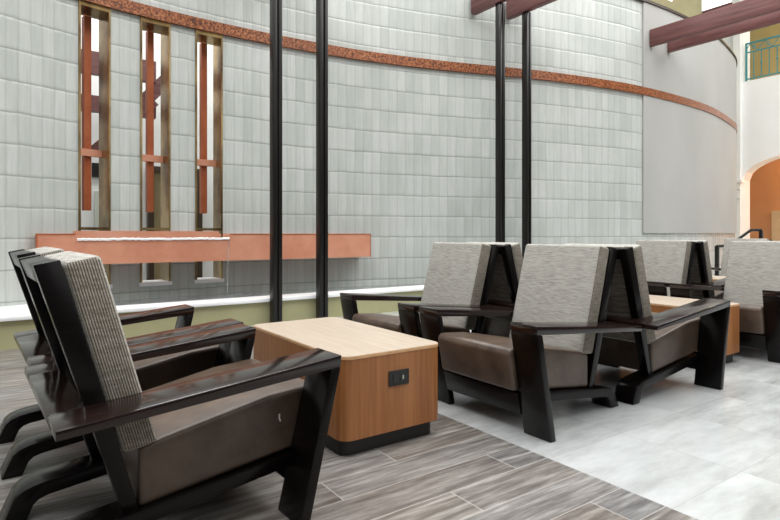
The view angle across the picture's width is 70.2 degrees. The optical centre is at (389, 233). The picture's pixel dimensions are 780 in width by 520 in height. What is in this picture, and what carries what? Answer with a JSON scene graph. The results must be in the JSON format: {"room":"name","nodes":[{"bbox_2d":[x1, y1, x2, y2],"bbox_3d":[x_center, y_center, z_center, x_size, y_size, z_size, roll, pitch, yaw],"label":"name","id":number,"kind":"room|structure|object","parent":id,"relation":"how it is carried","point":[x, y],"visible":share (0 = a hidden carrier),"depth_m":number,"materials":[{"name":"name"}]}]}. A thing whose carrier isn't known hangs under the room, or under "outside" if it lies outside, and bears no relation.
{"room":"lobby lounge","nodes":[
{"label":"lobby lounge","id":0,"kind":"room"},
{"bbox_2d":[81,94,155,118],"bbox_3d":[-5.470,-2.075,8.348,3.650,0.250,0.150,0,0,-35],"label":"wooden beam","id":1,"kind":"structure","parent":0,"point":[94,99],"depth_m":8.81,"materials":[{"name":"red wood"}]},
{"bbox_2d":[91,100,157,149],"bbox_3d":[-4.300,-1.750,8.987,1.013,1.013,0.150,0,0,-35],"label":"diagonal brace","id":2,"kind":"object","parent":1,"relation":"attached to","point":[95,146],"visible":0.21,"depth_m":9.07,"materials":[{"name":"red wood"}]},
{"bbox_2d":[81,15,212,279],"bbox_3d":[-4.542,-3.500,10.375,8.500,9.000,0.200,0,0,-35],"label":"wall","id":3,"kind":"structure","parent":0,"point":[87,217],"depth_m":10.37,"materials":[{"name":"white paint"}]},
{"bbox_2d":[92,163,98,176],"bbox_3d":[-5.160,-1.125,9.794,0.180,0.250,0.040,0,0,-35],"label":"window","id":4,"kind":"structure","parent":3,"relation":"in","point":[95,166],"depth_m":9.76,"materials":[{"name":"black glass"}]},
{"bbox_2d":[94,191,98,230],"bbox_3d":[-5.072,0.125,9.807,0.260,1.750,0.080,0,0,-35],"label":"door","id":5,"kind":"structure","parent":3,"relation":"in","point":[96,193],"depth_m":9.72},
{"bbox_2d":[146,166,201,279],"bbox_3d":[-4.065,-0.125,10.497,0.980,2.250,0.150,0,0,-35],"label":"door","id":6,"kind":"structure","parent":3,"relation":"in","point":[153,219],"depth_m":10.29,"materials":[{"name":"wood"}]},
{"bbox_2d":[0,290,422,350],"bbox_3d":[-2.043,0.875,5.776,8.500,0.250,0.160,0,0,-35],"label":"wall ledge","id":7,"kind":"object","parent":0,"point":[250,314],"visible":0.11,"depth_m":6.01,"materials":[{"name":"beige paint"}]},
{"bbox_2d":[0,349,697,519],"bbox_3d":[-1.220,1.050,0.866,5.000,0.100,8.820,0,0,-35],"label":"floor","id":8,"kind":"structure","parent":0,"point":[457,470],"depth_m":2.19,"materials":[{"name":"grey wood"}]},
{"bbox_2d":[0,247,242,479],"bbox_3d":[-1.375,0.532,2.787,0.972,0.936,0.895,0,0,-38],"label":"lounge chair","id":9,"kind":"object","parent":8,"relation":"on","point":[33,345],"visible":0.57,"depth_m":2.67,"materials":[{"name":"brown paint"}]},
{"bbox_2d":[27,247,64,256],"bbox_3d":[-1.558,0.370,2.646,0.259,0.612,0.554,0,0,-38],"label":"cushion","id":10,"kind":"object","parent":9,"relation":"on","point":[43,251],"depth_m":2.41,"materials":[{"name":"grey fabric"}]},
{"bbox_2d":[133,344,218,390],"bbox_3d":[-1.244,0.712,2.888,0.642,0.288,0.553,0,0,-38],"label":"seat cushion","id":11,"kind":"object","parent":9,"relation":"on","point":[156,371],"depth_m":2.70,"materials":[{"name":"beige leather"}]},
{"bbox_2d":[0,251,340,519],"bbox_3d":[-0.829,0.532,2.044,0.972,0.936,0.895,0,0,-38],"label":"lounge chair","id":12,"kind":"object","parent":8,"relation":"on","point":[169,448],"visible":1,"depth_m":1.84,"materials":[{"name":"brown paint"}]},
{"bbox_2d":[44,251,155,450],"bbox_3d":[-1.011,0.370,1.903,0.259,0.612,0.554,0,0,-38],"label":"cushion","id":13,"kind":"object","parent":12,"relation":"on","point":[89,348],"depth_m":1.67,"materials":[{"name":"grey fabric"}]},
{"bbox_2d":[120,359,303,504],"bbox_3d":[-0.698,0.712,2.145,0.642,0.288,0.553,0,0,-38],"label":"seat cushion","id":14,"kind":"object","parent":12,"relation":"on","point":[177,452],"depth_m":1.90,"materials":[{"name":"beige leather"}]},
{"bbox_2d":[253,317,437,455],"bbox_3d":[-0.285,0.772,3.045,0.580,0.456,1.108,0,0,-35],"label":"table","id":15,"kind":"object","parent":8,"relation":"on","point":[386,393],"visible":0.84,"depth_m":2.65,"materials":[{"name":"brown wood"}]},
{"bbox_2d":[393,373,399,382],"bbox_3d":[0.030,0.674,2.594,0.036,0.042,0.003,0,0,-35],"label":"socket","id":16,"kind":"object","parent":15,"relation":"attached to","point":[396,376],"depth_m":2.59,"materials":[{"name":"black plastic"}]},
{"bbox_2d":[389,368,408,386],"bbox_3d":[0.042,0.674,2.608,0.116,0.072,0.006,0,0,-35],"label":"power outlet","id":17,"kind":"object","parent":15,"relation":"attached to","point":[398,377],"depth_m":2.60,"materials":[{"name":"grey plastic"}]},
{"bbox_2d":[400,372,405,381],"bbox_3d":[0.062,0.674,2.616,0.034,0.042,0.003,0,0,-35],"label":"socket","id":18,"kind":"object","parent":15,"relation":"attached to","point":[402,374],"depth_m":2.61,"materials":[{"name":"black plastic"}]},
{"bbox_2d":[0,0,734,306],"bbox_3d":[1.889,-1.630,9.300,19.199,5.260,2.318,0,0,-39],"label":"wall","id":19,"kind":"structure","parent":0,"point":[411,150],"depth_m":8.16,"materials":[{"name":"grey tile"}]},
{"bbox_2d":[78,0,112,288],"bbox_3d":[-3.390,-0.968,6.260,0.369,3.165,0.389,0,0,42],"label":"window","id":20,"kind":"structure","parent":19,"relation":"in","point":[89,10],"depth_m":6.32,"materials":[{"name":"gold metal"}]},
{"bbox_2d":[139,16,171,286],"bbox_3d":[-2.895,-0.968,6.732,0.388,3.165,0.367,0,0,-40],"label":"window","id":21,"kind":"structure","parent":19,"relation":"in","point":[152,26],"depth_m":6.80,"materials":[{"name":"gold metal"}]},
{"bbox_2d":[35,231,370,263],"bbox_3d":[-2.044,0.143,6.921,4.019,0.357,0.448,0,0,-35],"label":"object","id":22,"kind":"object","parent":19,"relation":"attached to","point":[241,246],"visible":0.81,"depth_m":6.56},
{"bbox_2d":[77,237,229,240],"bbox_3d":[-2.607,0.055,6.258,1.613,0.035,0.030,0,0,-35],"label":"foam","id":23,"kind":"object","parent":22,"relation":"on","point":[124,238],"visible":1,"depth_m":6.18,"materials":[{"name":"white"}]},
{"bbox_2d":[194,29,223,283],"bbox_3d":[-2.381,-0.968,7.137,0.388,3.165,0.373,0,0,-35],"label":"window","id":24,"kind":"structure","parent":19,"relation":"in","point":[204,38],"depth_m":7.21,"materials":[{"name":"gold metal"}]},
{"bbox_2d":[0,285,423,321],"bbox_3d":[-2.054,0.730,5.792,8.500,0.040,0.280,0,0,-35],"label":"trim","id":25,"kind":"structure","parent":19,"relation":"attached to","point":[17,316],"depth_m":5.92,"materials":[{"name":"white paint"}]},
{"bbox_2d":[83,0,736,131],"bbox_3d":[2.050,-2.620,9.213,19.185,0.140,2.225,0,0,-40],"label":"trim","id":26,"kind":"structure","parent":19,"relation":"attached to","point":[126,6],"depth_m":8.25,"materials":[{"name":"red stone"}]},
{"bbox_2d":[471,0,507,14],"bbox_3d":[3.742,-3.619,5.337,0.100,0.303,8.429,0,0,-35],"label":"pergola beam","id":27,"kind":"structure","parent":19,"relation":"attached to","point":[477,6],"depth_m":8.57,"materials":[{"name":"red wood"}]},
{"bbox_2d":[506,0,556,19],"bbox_3d":[4.279,-3.619,5.598,0.100,0.303,8.238,0,0,-35],"label":"pergola beam","id":28,"kind":"structure","parent":19,"relation":"attached to","point":[514,8],"depth_m":8.69,"materials":[{"name":"red wood"}]},
{"bbox_2d":[638,0,736,62],"bbox_3d":[1.920,-4.285,9.299,19.250,0.050,2.372,0,0,-39],"label":"trim","id":29,"kind":"structure","parent":19,"relation":"on","point":[646,1],"depth_m":10.68,"materials":[{"name":"brown"}]},
{"bbox_2d":[642,1,736,232],"bbox_3d":[7.187,-2.139,12.831,1.283,4.239,7.267,0,0,34],"label":"wall panel","id":30,"kind":"object","parent":19,"relation":"attached to","point":[689,154],"visible":0.78,"depth_m":11.03,"materials":[{"name":"grey paint"}]},
{"bbox_2d":[650,0,779,46],"bbox_3d":[7.025,-3.619,7.153,0.100,0.303,7.626,0,0,-35],"label":"pergola beam","id":31,"kind":"structure","parent":30,"relation":"attached to","point":[743,10],"depth_m":9.34,"materials":[{"name":"red wood"}]},
{"bbox_2d":[668,11,779,52],"bbox_3d":[7.512,-3.619,7.485,0.100,0.303,7.609,0,0,-35],"label":"pergola beam","id":32,"kind":"structure","parent":30,"relation":"attached to","point":[773,18],"depth_m":9.72,"materials":[{"name":"red wood"}]},
{"bbox_2d":[251,311,779,519],"bbox_3d":[8.911,1.050,9.930,22.000,0.100,12.000,0,0,-35],"label":"floor tile","id":33,"kind":"structure","parent":0,"point":[695,451],"depth_m":2.73,"materials":[{"name":"tile"}]},
{"bbox_2d":[114,284,423,305],"bbox_3d":[-1.115,0.873,7.191,5.315,0.215,1.079,0,0,-35],"label":"pool water","id":34,"kind":"object","parent":33,"relation":"on","point":[293,291],"visible":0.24,"depth_m":6.90,"materials":[{"name":"white liquid"}]},
{"bbox_2d":[227,240,229,297],"bbox_3d":[-1.935,0.414,6.634,0.012,0.693,0.128,0,0,-4],"label":"water jet","id":35,"kind":"object","parent":34,"relation":"on","point":[229,240],"visible":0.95,"depth_m":6.60,"materials":[{"name":"white"}]},
{"bbox_2d":[270,0,281,322],"bbox_3d":[-1.254,-1.234,6.104,0.106,4.467,0.104,0,0,-35],"label":"pergola post","id":36,"kind":"object","parent":33,"relation":"on","point":[275,5],"visible":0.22,"depth_m":6.07,"materials":[{"name":"brown metal"}]},
{"bbox_2d":[316,0,327,317],"bbox_3d":[-0.788,-1.234,6.431,0.106,4.467,0.104,0,0,-35],"label":"pergola post","id":37,"kind":"object","parent":33,"relation":"on","point":[321,5],"visible":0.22,"depth_m":6.40,"materials":[{"name":"brown metal"}]},
{"bbox_2d":[340,242,513,337],"bbox_3d":[0.260,0.532,3.996,0.920,0.936,0.895,0,0,-35],"label":"lounge chair","id":38,"kind":"object","parent":33,"relation":"on","point":[458,274],"visible":0.5,"depth_m":3.98,"materials":[{"name":"grey fabric"}]},
{"bbox_2d":[352,313,469,335],"bbox_3d":[0.146,0.712,3.916,0.642,0.288,0.553,0,0,-35],"label":"seat cushion","id":39,"kind":"object","parent":38,"relation":"on","point":[389,322],"depth_m":3.83,"materials":[{"name":"beige leather"}]},
{"bbox_2d":[419,242,490,329],"bbox_3d":[0.469,0.370,4.143,0.259,0.612,0.554,0,0,-35],"label":"cushion","id":40,"kind":"object","parent":38,"relation":"on","point":[457,273],"depth_m":4.02,"materials":[{"name":"grey fabric"}]},
{"bbox_2d":[467,242,522,336],"bbox_3d":[1.048,0.532,4.513,0.920,0.936,0.895,0,0,-35],"label":"lounge chair","id":41,"kind":"object","parent":33,"relation":"on","point":[507,272],"visible":0.15,"depth_m":4.18,"materials":[{"name":"brown paint"}]},
{"bbox_2d":[481,317,511,336],"bbox_3d":[1.161,0.712,4.593,0.642,0.288,0.553,0,0,-35],"label":"seat cushion","id":42,"kind":"object","parent":41,"relation":"on","point":[491,326],"depth_m":4.47,"materials":[{"name":"beige leather"}]},
{"bbox_2d":[495,2,504,241],"bbox_3d":[1.662,-1.234,8.361,0.106,4.467,0.104,0,0,-35],"label":"pergola post","id":43,"kind":"object","parent":33,"relation":"on","point":[499,7],"visible":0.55,"depth_m":8.33,"materials":[{"name":"brown metal"}]},
{"bbox_2d":[522,11,530,257],"bbox_3d":[2.143,-1.234,8.699,0.106,4.467,0.104,0,0,-35],"label":"pergola post","id":44,"kind":"object","parent":33,"relation":"on","point":[526,16],"visible":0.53,"depth_m":8.67,"materials":[{"name":"brown metal"}]},
{"bbox_2d":[419,244,641,442],"bbox_3d":[0.803,0.532,3.223,0.920,0.936,0.895,0,0,-35],"label":"lounge chair","id":45,"kind":"object","parent":33,"relation":"on","point":[551,350],"visible":0.97,"depth_m":3.11,"materials":[{"name":"grey fabric"}]},
{"bbox_2d":[438,332,586,390],"bbox_3d":[0.689,0.712,3.143,0.642,0.288,0.553,0,0,-35],"label":"seat cushion","id":46,"kind":"object","parent":45,"relation":"on","point":[470,361],"depth_m":3.00,"materials":[{"name":"beige leather"}]},
{"bbox_2d":[509,244,608,353],"bbox_3d":[1.013,0.370,3.370,0.259,0.612,0.554,0,0,-35],"label":"cushion","id":47,"kind":"object","parent":45,"relation":"on","point":[558,282],"depth_m":3.26,"materials":[{"name":"grey fabric"}]},
{"bbox_2d":[563,243,730,404],"bbox_3d":[1.597,0.532,3.732,0.920,0.936,0.895,0,0,-35],"label":"lounge chair","id":48,"kind":"object","parent":33,"relation":"on","point":[670,341],"visible":0.65,"depth_m":3.47,"materials":[{"name":"brown paint"}]},
{"bbox_2d":[563,243,655,343],"bbox_3d":[1.387,0.370,3.584,0.259,0.612,0.554,0,0,-35],"label":"cushion","id":49,"kind":"object","parent":48,"relation":"on","point":[629,300],"depth_m":3.37,"materials":[{"name":"grey fabric"}]},
{"bbox_2d":[598,312,699,371],"bbox_3d":[1.710,0.712,3.812,0.642,0.288,0.553,0,0,-35],"label":"seat cushion","id":50,"kind":"object","parent":48,"relation":"on","point":[671,346],"depth_m":3.57,"materials":[{"name":"beige leather"}]},
{"bbox_2d":[635,240,701,296],"bbox_3d":[2.571,0.532,5.596,0.920,0.936,0.895,0,0,-35],"label":"lounge chair","id":51,"kind":"object","parent":33,"relation":"on","point":[666,262],"visible":0.2,"depth_m":5.61,"materials":[{"name":"grey fabric"}]},
{"bbox_2d":[649,295,739,362],"bbox_3d":[2.212,0.772,4.635,0.580,0.456,1.098,0,0,-35],"label":"table","id":52,"kind":"object","parent":33,"relation":"on","point":[659,304],"visible":0.21,"depth_m":4.30,"materials":[{"name":"brown wood"}]},
{"bbox_2d":[687,240,725,299],"bbox_3d":[3.366,0.532,6.130,0.920,0.936,0.895,0,0,-35],"label":"lounge chair","id":53,"kind":"object","parent":33,"relation":"on","point":[701,274],"visible":0.19,"depth_m":5.74,"materials":[{"name":"brown paint"}]},
{"bbox_2d":[687,240,714,297],"bbox_3d":[3.156,0.370,5.983,0.259,0.612,0.554,0,0,-35],"label":"cushion","id":54,"kind":"object","parent":53,"relation":"on","point":[701,269],"depth_m":5.75,"materials":[{"name":"grey fabric"}]},
{"bbox_2d":[692,290,723,299],"bbox_3d":[3.480,0.712,6.210,0.642,0.288,0.553,0,0,-35],"label":"seat cushion","id":55,"kind":"object","parent":53,"relation":"on","point":[715,294],"depth_m":5.89,"materials":[{"name":"beige leather"}]},
{"bbox_2d":[712,276,725,280],"bbox_3d":[4.173,0.772,6.844,0.580,0.456,1.098,0,0,-35],"label":"table","id":56,"kind":"object","parent":33,"relation":"on","point":[715,278],"visible":0.02,"depth_m":6.94,"materials":[{"name":"brown wood"}]},
{"bbox_2d":[670,241,779,362],"bbox_3d":[3.094,0.532,4.790,0.920,0.936,0.895,0,0,-35],"label":"lounge chair","id":57,"kind":"object","parent":33,"relation":"on","point":[752,281],"visible":0.62,"depth_m":4.86,"materials":[{"name":"grey fabric"}]},
{"bbox_2d":[723,241,779,305],"bbox_3d":[3.304,0.370,4.938,0.259,0.612,0.554,0,0,-35],"label":"cushion","id":58,"kind":"object","parent":57,"relation":"on","point":[753,267],"depth_m":4.96,"materials":[{"name":"grey fabric"}]},
{"bbox_2d":[739,304,765,333],"bbox_3d":[2.981,0.712,4.710,0.642,0.288,0.553,0,0,-35],"label":"seat cushion","id":59,"kind":"object","parent":57,"relation":"on","point":[752,317],"depth_m":4.37,"materials":[{"name":"beige leather"}]},
{"bbox_2d":[715,229,762,275],"bbox_3d":[6.872,0.446,10.948,1.162,1.108,0.121,0,0,-15],"label":"stair handrail","id":60,"kind":"object","parent":33,"relation":"on","point":[717,247],"visible":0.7,"depth_m":10.78,"materials":[{"name":"brown metal"}]},
{"bbox_2d":[711,238,772,275],"bbox_3d":[4.771,0.532,7.656,0.920,0.936,0.895,0,0,-35],"label":"lounge chair","id":61,"kind":"object","parent":33,"relation":"on","point":[723,269],"visible":0.16,"depth_m":7.95,"materials":[{"name":"grey fabric"}]},
{"bbox_2d":[651,0,701,16],"bbox_3d":[6.154,-4.100,14.592,7.850,10.200,0.200,0,0,-35],"label":"wall","id":62,"kind":"structure","parent":0,"point":[690,8],"depth_m":16.21,"materials":[{"name":"beige paint"}]},
{"bbox_2d":[722,0,779,238],"bbox_3d":[11.481,-4.000,15.403,0.500,10.000,8.000,0,0,-35],"label":"wall","id":63,"kind":"structure","parent":0,"point":[760,97],"depth_m":16.18,"materials":[{"name":"white paint"}]},
{"bbox_2d":[702,0,732,12],"bbox_3d":[9.588,-7.200,17.556,0.119,2.000,2.300,0,0,-35],"label":"window","id":64,"kind":"structure","parent":63,"relation":"in","point":[706,4],"depth_m":17.07,"materials":[{"name":"clear glass"}]},
{"bbox_2d":[733,0,743,237],"bbox_3d":[10.317,-4.000,16.467,0.179,10.000,0.280,0,0,-35],"label":"trim","id":65,"kind":"structure","parent":63,"relation":"attached to","point":[737,39],"depth_m":16.42,"materials":[{"name":"white paint"}]},
{"bbox_2d":[745,35,779,81],"bbox_3d":[11.457,-5.070,15.141,0.063,1.140,3.200,0,0,-35],"label":"balcony railing","id":66,"kind":"object","parent":63,"relation":"on","point":[778,36],"visible":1,"depth_m":16.15,"materials":[{"name":"teal metal"}]},
{"bbox_2d":[750,159,779,239],"bbox_3d":[13.773,-1.650,16.402,0.200,5.300,7.000,0,0,-35],"label":"wall","id":67,"kind":"structure","parent":0,"point":[765,181],"depth_m":18.28,"materials":[{"name":"paint"}]},
{"bbox_2d":[772,211,779,240],"bbox_3d":[12.721,0.125,17.631,0.090,1.750,1.020,0,0,-35],"label":"door","id":68,"kind":"structure","parent":67,"relation":"in","point":[775,214],"depth_m":17.91,"materials":[{"name":"beige wood"}]},
{"bbox_2d":[750,23,779,79],"bbox_3d":[13.773,-6.750,16.402,0.200,4.500,7.000,0,0,-35],"label":"wall","id":69,"kind":"structure","parent":0,"point":[773,30],"depth_m":18.25,"materials":[{"name":"yellow paint"}]},
{"label":"outside","id":70,"kind":"structure","parent":0,"visible":0},
{"bbox_2d":[81,49,155,83],"bbox_3d":[-5.470,-2.725,8.348,3.650,0.350,0.150,0,0,-35],"label":"wooden beam","id":71,"kind":"structure","parent":70,"point":[94,55],"depth_m":8.83,"materials":[{"name":"red wood"}]},
{"bbox_2d":[142,76,160,101],"bbox_3d":[-4.022,-2.485,9.549,1.167,1.313,0.150,0,0,-35],"label":"diagonal brace","id":72,"kind":"object","parent":71,"relation":"attached to","point":[157,86],"visible":0.14,"depth_m":9.48,"materials":[{"name":"red wood"}]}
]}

